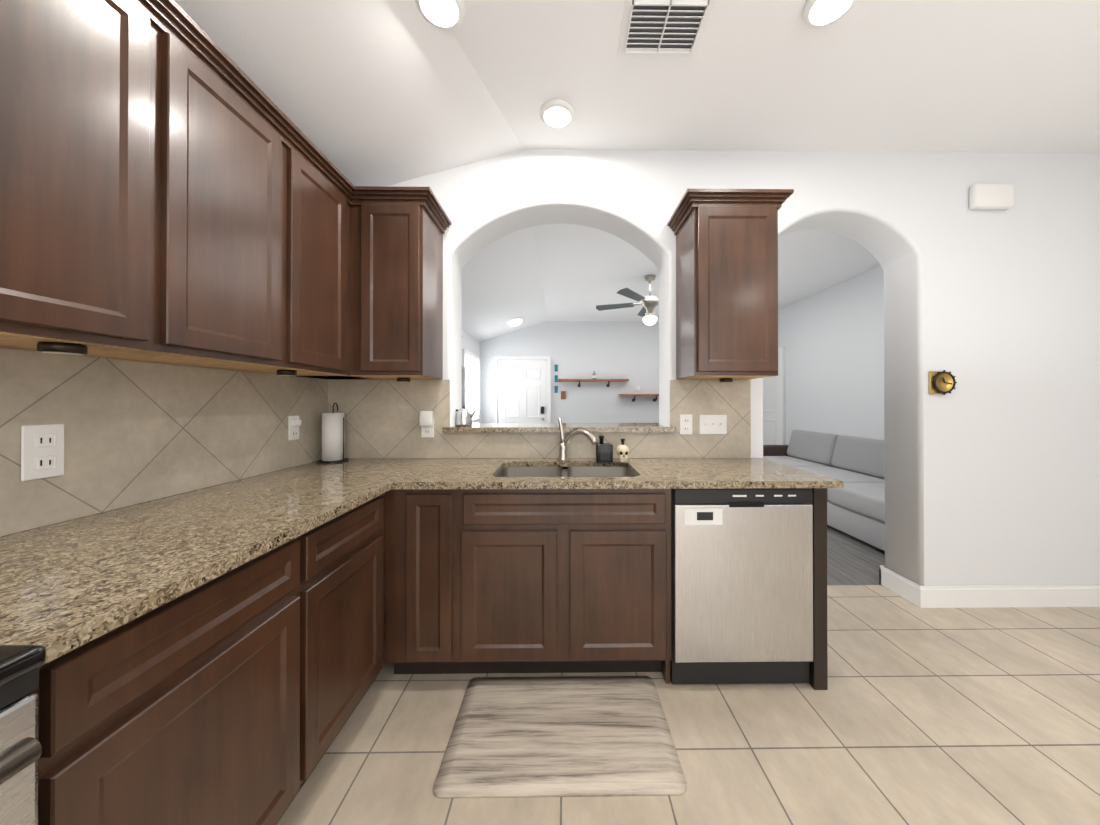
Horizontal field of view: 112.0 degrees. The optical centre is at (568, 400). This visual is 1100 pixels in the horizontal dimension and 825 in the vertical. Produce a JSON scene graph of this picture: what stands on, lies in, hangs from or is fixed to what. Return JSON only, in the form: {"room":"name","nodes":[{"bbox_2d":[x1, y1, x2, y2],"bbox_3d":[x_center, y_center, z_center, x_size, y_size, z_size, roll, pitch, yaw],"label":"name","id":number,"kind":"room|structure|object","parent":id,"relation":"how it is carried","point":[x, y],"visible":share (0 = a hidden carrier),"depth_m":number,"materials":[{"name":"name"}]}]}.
{"room":"kitchen","nodes":[
{"label":"kitchen","id":0,"kind":"room"},
{"bbox_2d":[5,348,318,378],"bbox_3d":[-1.567,-0.260,-0.285,0.310,3.000,4.995,0,0,-1],"label":"wall","id":1,"kind":"structure","parent":0,"point":[151,362],"depth_m":1.27,"materials":[{"name":"white paint"}]},
{"bbox_2d":[0,348,327,536],"bbox_3d":[-1.420,0.104,0.965,0.008,0.470,2.493,0,0,-1],"label":"backsplash","id":2,"kind":"structure","parent":1,"relation":"attached to","point":[136,432],"depth_m":1.22,"materials":[{"name":"tile"}]},
{"bbox_2d":[21,424,63,481],"bbox_3d":[-1.411,0.137,0.998,0.009,0.145,0.082,0,0,-1],"label":"outlet","id":3,"kind":"object","parent":2,"relation":"attached to","point":[42,451],"visible":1,"depth_m":0.99,"materials":[{"name":"white plastic"}]},
{"bbox_2d":[288,416,300,440],"bbox_3d":[-1.412,0.141,1.923,0.030,0.125,0.075,0,0,-1],"label":"outlet","id":4,"kind":"object","parent":2,"relation":"attached to","point":[294,422],"visible":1,"depth_m":1.91,"materials":[{"name":"white plastic"}]},
{"bbox_2d":[0,0,450,381],"bbox_3d":[-1.060,-0.592,1.362,0.738,0.968,1.713,0,0,-1],"label":"upper cabinet","id":5,"kind":"object","parent":1,"relation":"attached to","point":[177,187],"visible":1,"depth_m":1.05,"materials":[{"name":"brown wood"}]},
{"bbox_2d":[462,329,479,422],"bbox_3d":[-1.706,-0.239,4.797,0.150,3.000,4.640,0,0,-1],"label":"wall","id":6,"kind":"structure","parent":0,"point":[470,343],"depth_m":6.25,"materials":[{"name":"white paint"}]},
{"bbox_2d":[462,366,464,407],"bbox_3d":[-1.601,-0.187,5.093,0.063,0.660,1.150,0,0,-1],"label":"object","id":7,"kind":"object","parent":6,"relation":"attached to","point":[463,386],"visible":0.21,"depth_m":5.57,"materials":[{"name":"white"}]},
{"bbox_2d":[463,349,480,422],"bbox_3d":[-1.622,-0.207,6.268,0.050,1.190,1.040,0,0,-1],"label":"living room window","id":8,"kind":"structure","parent":6,"relation":"in","point":[471,363],"depth_m":6.33,"materials":[{"name":"white glass"}]},
{"bbox_2d":[480,321,658,422],"bbox_3d":[0.892,-0.229,7.072,5.100,3.000,0.150,0,0,-1],"label":"wall","id":9,"kind":"structure","parent":0,"point":[629,350],"depth_m":6.99,"materials":[{"name":"white paint"}]},
{"bbox_2d":[494,356,550,422],"bbox_3d":[-0.861,0.218,6.924,1.060,2.105,0.098,0,0,-1],"label":"entry door","id":10,"kind":"structure","parent":9,"relation":"in","point":[522,389],"depth_m":6.94,"materials":[{"name":"white wood"}]},
{"bbox_2d":[558,371,628,386],"bbox_3d":[0.464,-0.405,6.891,1.300,0.301,0.200,0,0,-1],"label":"wall shelf","id":11,"kind":"object","parent":9,"relation":"attached to","point":[594,379],"visible":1,"depth_m":6.80,"materials":[{"name":"brown wood"}]},
{"bbox_2d":[555,365,639,398],"bbox_3d":[0.543,-0.354,6.979,1.600,0.650,0.025,0,0,-1],"label":"wall decor","id":12,"kind":"object","parent":9,"relation":"attached to","point":[563,394],"visible":1,"depth_m":6.97,"materials":[{"name":"multicoloured wood"}]},
{"bbox_2d":[618,394,658,401],"bbox_3d":[1.419,-0.050,6.901,0.950,0.140,0.200,0,0,-1],"label":"wall shelf","id":13,"kind":"object","parent":9,"relation":"attached to","point":[635,395],"visible":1,"depth_m":6.80,"materials":[{"name":"brown wood"}]},
{"bbox_2d":[175,0,1099,340],"bbox_3d":[1.349,-1.419,2.207,6.220,0.662,9.920,0,0,-1],"label":"ceiling","id":14,"kind":"structure","parent":0,"point":[375,92],"depth_m":1.78,"materials":[{"name":"white paint"}]},
{"bbox_2d":[415,0,464,29],"bbox_3d":[-0.491,-1.509,1.416,0.184,0.026,0.184,0,0,-1],"label":"recessed light","id":15,"kind":"object","parent":14,"relation":"in","point":[445,14],"visible":0.98,"depth_m":1.43,"materials":[{"name":"white"}]},
{"bbox_2d":[507,318,521,326],"bbox_3d":[-0.895,-1.307,6.181,0.255,0.138,0.260,0,0,-1],"label":"ceiling light","id":16,"kind":"object","parent":14,"relation":"attached to","point":[514,322],"visible":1,"depth_m":6.10,"materials":[{"name":"white"}]},
{"bbox_2d":[540,99,574,128],"bbox_3d":[-0.058,-1.507,1.957,0.184,0.026,0.184,0,0,-1],"label":"recessed light","id":17,"kind":"object","parent":14,"relation":"in","point":[557,113],"visible":1,"depth_m":1.93,"materials":[{"name":"white"}]},
{"bbox_2d":[596,275,658,325],"bbox_3d":[1.005,-1.212,4.548,1.302,0.594,1.277,0,0,-1],"label":"ceiling fan","id":18,"kind":"object","parent":14,"relation":"hanging from","point":[649,303],"visible":0.96,"depth_m":4.46,"materials":[{"name":"silver metal"}]},
{"bbox_2d":[618,0,715,55],"bbox_3d":[0.388,-1.510,1.502,0.340,0.022,0.250,0,0,-1],"label":"ceiling vent","id":19,"kind":"object","parent":14,"relation":"in","point":[663,27],"visible":1,"depth_m":1.50,"materials":[{"name":"white metal"}]},
{"bbox_2d":[802,0,856,27],"bbox_3d":[0.999,-1.509,1.409,0.184,0.026,0.184,0,0,-1],"label":"recessed light","id":20,"kind":"object","parent":14,"relation":"in","point":[818,13],"visible":1,"depth_m":1.43,"materials":[{"name":"white"}]},
{"bbox_2d":[276,525,1099,824],"bbox_3d":[1.349,1.280,2.196,6.200,0.060,9.900,0,0,-1],"label":"floor","id":21,"kind":"structure","parent":0,"point":[913,714],"depth_m":1.38,"materials":[{"name":"tile"}]},
{"bbox_2d":[0,645,46,824],"bbox_3d":[-1.018,0.711,0.116,0.756,1.060,0.765,0,0,-1],"label":"range","id":22,"kind":"object","parent":21,"relation":"on","point":[20,749],"visible":1,"depth_m":0.48,"materials":[{"name":"silver metal"}]},
{"bbox_2d":[31,493,384,824],"bbox_3d":[-1.097,0.809,1.088,0.658,0.873,1.162,0,0,-1],"label":"base cabinet","id":23,"kind":"object","parent":21,"relation":"on","point":[235,696],"visible":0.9,"depth_m":0.83,"materials":[{"name":"brown wood"}]},
{"bbox_2d":[0,478,391,666],"bbox_3d":[-1.080,0.355,1.018,0.688,0.030,1.020,0,0,-1],"label":"countertop","id":24,"kind":"structure","parent":23,"relation":"on","point":[68,586],"depth_m":0.85,"materials":[{"name":"stone"}]},
{"bbox_2d":[385,467,671,683],"bbox_3d":[-0.175,0.812,1.906,1.244,0.873,0.633,0,0,-1],"label":"base cabinet","id":25,"kind":"object","parent":21,"relation":"on","point":[479,581],"visible":0.96,"depth_m":1.60,"materials":[{"name":"brown wood"}]},
{"bbox_2d":[231,458,843,488],"bbox_3d":[-0.134,0.359,1.882,2.603,0.030,0.687,0,0,-1],"label":"countertop","id":26,"kind":"structure","parent":25,"relation":"on","point":[405,473],"depth_m":1.72,"materials":[{"name":"stone"}]},
{"bbox_2d":[316,403,348,462],"bbox_3d":[-1.335,0.177,2.104,0.158,0.334,0.158,0,0,-1],"label":"paper towel","id":27,"kind":"object","parent":26,"relation":"on","point":[333,436],"visible":1,"depth_m":2.06,"materials":[{"name":"white paper"}]},
{"bbox_2d":[496,467,635,476],"bbox_3d":[-0.012,0.467,1.883,0.706,0.184,0.456,0,0,-1],"label":"sink","id":28,"kind":"object","parent":26,"relation":"in","point":[568,472],"visible":0.17,"depth_m":2.11,"materials":[{"name":"silver metal"}]},
{"bbox_2d":[557,418,597,460],"bbox_3d":[0.050,0.221,2.101,0.231,0.246,0.160,0,0,-1],"label":"faucet","id":29,"kind":"object","parent":26,"relation":"on","point":[563,444],"visible":1,"depth_m":2.13,"materials":[{"name":"silver metal"}]},
{"bbox_2d":[596,435,612,462],"bbox_3d":[0.201,0.267,2.067,0.092,0.154,0.082,0,0,-1],"label":"soap dispenser","id":30,"kind":"object","parent":26,"relation":"on","point":[604,452],"visible":0.94,"depth_m":2.04,"materials":[{"name":"black plastic"}]},
{"bbox_2d":[616,438,628,462],"bbox_3d":[0.306,0.277,2.077,0.072,0.134,0.085,0,0,-1],"label":"dispenser","id":31,"kind":"object","parent":26,"relation":"on","point":[622,450],"visible":1,"depth_m":2.04,"materials":[{"name":"beige ceramic"}]},
{"bbox_2d":[433,676,686,797],"bbox_3d":[-0.028,1.237,1.416,0.818,0.018,0.503,0,0,-1],"label":"floor mat","id":32,"kind":"object","parent":21,"relation":"on","point":[560,736],"visible":1,"depth_m":1.33,"materials":[{"name":"beige fabric"}]},
{"bbox_2d":[670,488,812,683],"bbox_3d":[0.752,0.814,1.887,0.603,0.869,0.597,0,0,-1],"label":"dishwasher","id":33,"kind":"object","parent":21,"relation":"on","point":[741,585],"visible":0.88,"depth_m":1.59,"materials":[{"name":"silver metal"}]},
{"bbox_2d":[809,488,827,689],"bbox_3d":[1.086,0.812,1.919,0.057,0.873,0.638,0,0,-1],"label":"cabinet end panel","id":34,"kind":"object","parent":21,"relation":"on","point":[819,672],"visible":0.21,"depth_m":1.60,"materials":[{"name":"brown wood"}]},
{"bbox_2d":[763,430,884,550],"bbox_3d":[2.990,0.837,4.172,0.948,0.843,2.870,0,0,-1],"label":"sofa","id":35,"kind":"object","parent":21,"relation":"on","point":[856,506],"visible":0.33,"depth_m":3.92,"materials":[{"name":"fabric"}]},
{"bbox_2d":[327,149,1099,609],"bbox_3d":[1.347,-0.249,2.380,6.200,3.000,0.265,0,0,-1],"label":"wall","id":36,"kind":"structure","parent":0,"point":[993,467],"depth_m":2.26,"materials":[{"name":"white paint"}]},
{"bbox_2d":[328,380,750,458],"bbox_3d":[-0.166,0.109,2.222,2.530,0.470,0.008,0,0,-1],"label":"backsplash","id":37,"kind":"structure","parent":36,"relation":"attached to","point":[381,419],"depth_m":2.21,"materials":[{"name":"tile"}]},
{"bbox_2d":[419,411,433,437],"bbox_3d":[-0.837,0.140,2.187,0.075,0.160,0.045,0,0,-1],"label":"electrical outlet","id":38,"kind":"object","parent":37,"relation":"attached to","point":[426,421],"visible":1,"depth_m":2.17,"materials":[{"name":"white plastic"}]},
{"bbox_2d":[680,415,691,434],"bbox_3d":[0.708,0.143,2.223,0.075,0.120,0.009,0,0,-1],"label":"electrical outlet","id":39,"kind":"object","parent":37,"relation":"attached to","point":[685,424],"visible":1,"depth_m":2.22,"materials":[{"name":"white plastic"}]},
{"bbox_2d":[699,415,726,433],"bbox_3d":[0.870,0.143,2.221,0.165,0.118,0.017,0,0,-1],"label":"light switch","id":40,"kind":"object","parent":37,"relation":"attached to","point":[712,424],"visible":1,"depth_m":2.22,"materials":[{"name":"white plastic"}]},
{"bbox_2d":[442,423,675,432],"bbox_3d":[-0.053,0.173,2.419,1.380,0.030,0.470,0,0,-1],"label":"bar ledge","id":41,"kind":"object","parent":36,"relation":"on","point":[552,427],"visible":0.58,"depth_m":2.19,"materials":[{"name":"stone"}]},
{"bbox_2d":[455,406,476,425],"bbox_3d":[-0.663,0.095,2.337,0.171,0.123,0.104,0,0,-1],"label":"kettle","id":42,"kind":"object","parent":41,"relation":"on","point":[464,416],"visible":0.98,"depth_m":2.30,"materials":[{"name":"silver metal"}]},
{"bbox_2d":[667,189,793,382],"bbox_3d":[0.872,-0.589,2.059,0.542,0.968,0.365,0,0,-1],"label":"upper cabinet","id":43,"kind":"object","parent":36,"relation":"attached to","point":[726,285],"visible":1,"depth_m":1.92,"materials":[{"name":"brown wood"}]},
{"bbox_2d":[879,565,910,588],"bbox_3d":[2.794,1.187,2.530,1.343,0.130,0.014,0,0,-1],"label":"baseboard","id":44,"kind":"structure","parent":36,"relation":"attached to","point":[888,579],"depth_m":2.43,"materials":[{"name":"white wood"}]},
{"bbox_2d":[929,370,956,394],"bbox_3d":[2.268,-0.110,2.244,0.152,0.148,0.024,0,0,-1],"label":"wall clock","id":45,"kind":"object","parent":36,"relation":"attached to","point":[943,382],"visible":0.94,"depth_m":2.24,"materials":[{"name":"gold metal"}]},
{"bbox_2d":[969,184,1013,209],"bbox_3d":[2.559,-1.232,2.240,0.240,0.145,0.048,0,0,-1],"label":"door chime","id":46,"kind":"object","parent":36,"relation":"attached to","point":[991,196],"visible":1,"depth_m":2.22,"materials":[{"name":"white plastic"}]},
{"bbox_2d":[911,581,1099,607],"bbox_3d":[3.202,1.185,2.256,2.153,0.130,0.014,0,0,-1],"label":"baseboard","id":47,"kind":"structure","parent":36,"relation":"attached to","point":[959,596],"depth_m":2.24,"materials":[{"name":"white wood"}]},
{"bbox_2d":[778,265,884,479],"bbox_3d":[3.543,-0.238,4.858,0.150,3.000,4.640,0,0,-1],"label":"wall","id":48,"kind":"structure","parent":0,"point":[831,339],"depth_m":4.78,"materials":[{"name":"white paint"}]},
{"bbox_2d":[763,347,784,444],"bbox_3d":[3.426,0.208,6.375,0.045,2.120,0.960,0,0,-1],"label":"hall door","id":49,"kind":"structure","parent":48,"relation":"in","point":[773,410],"depth_m":6.11,"materials":[{"name":"white wood"}]}
]}

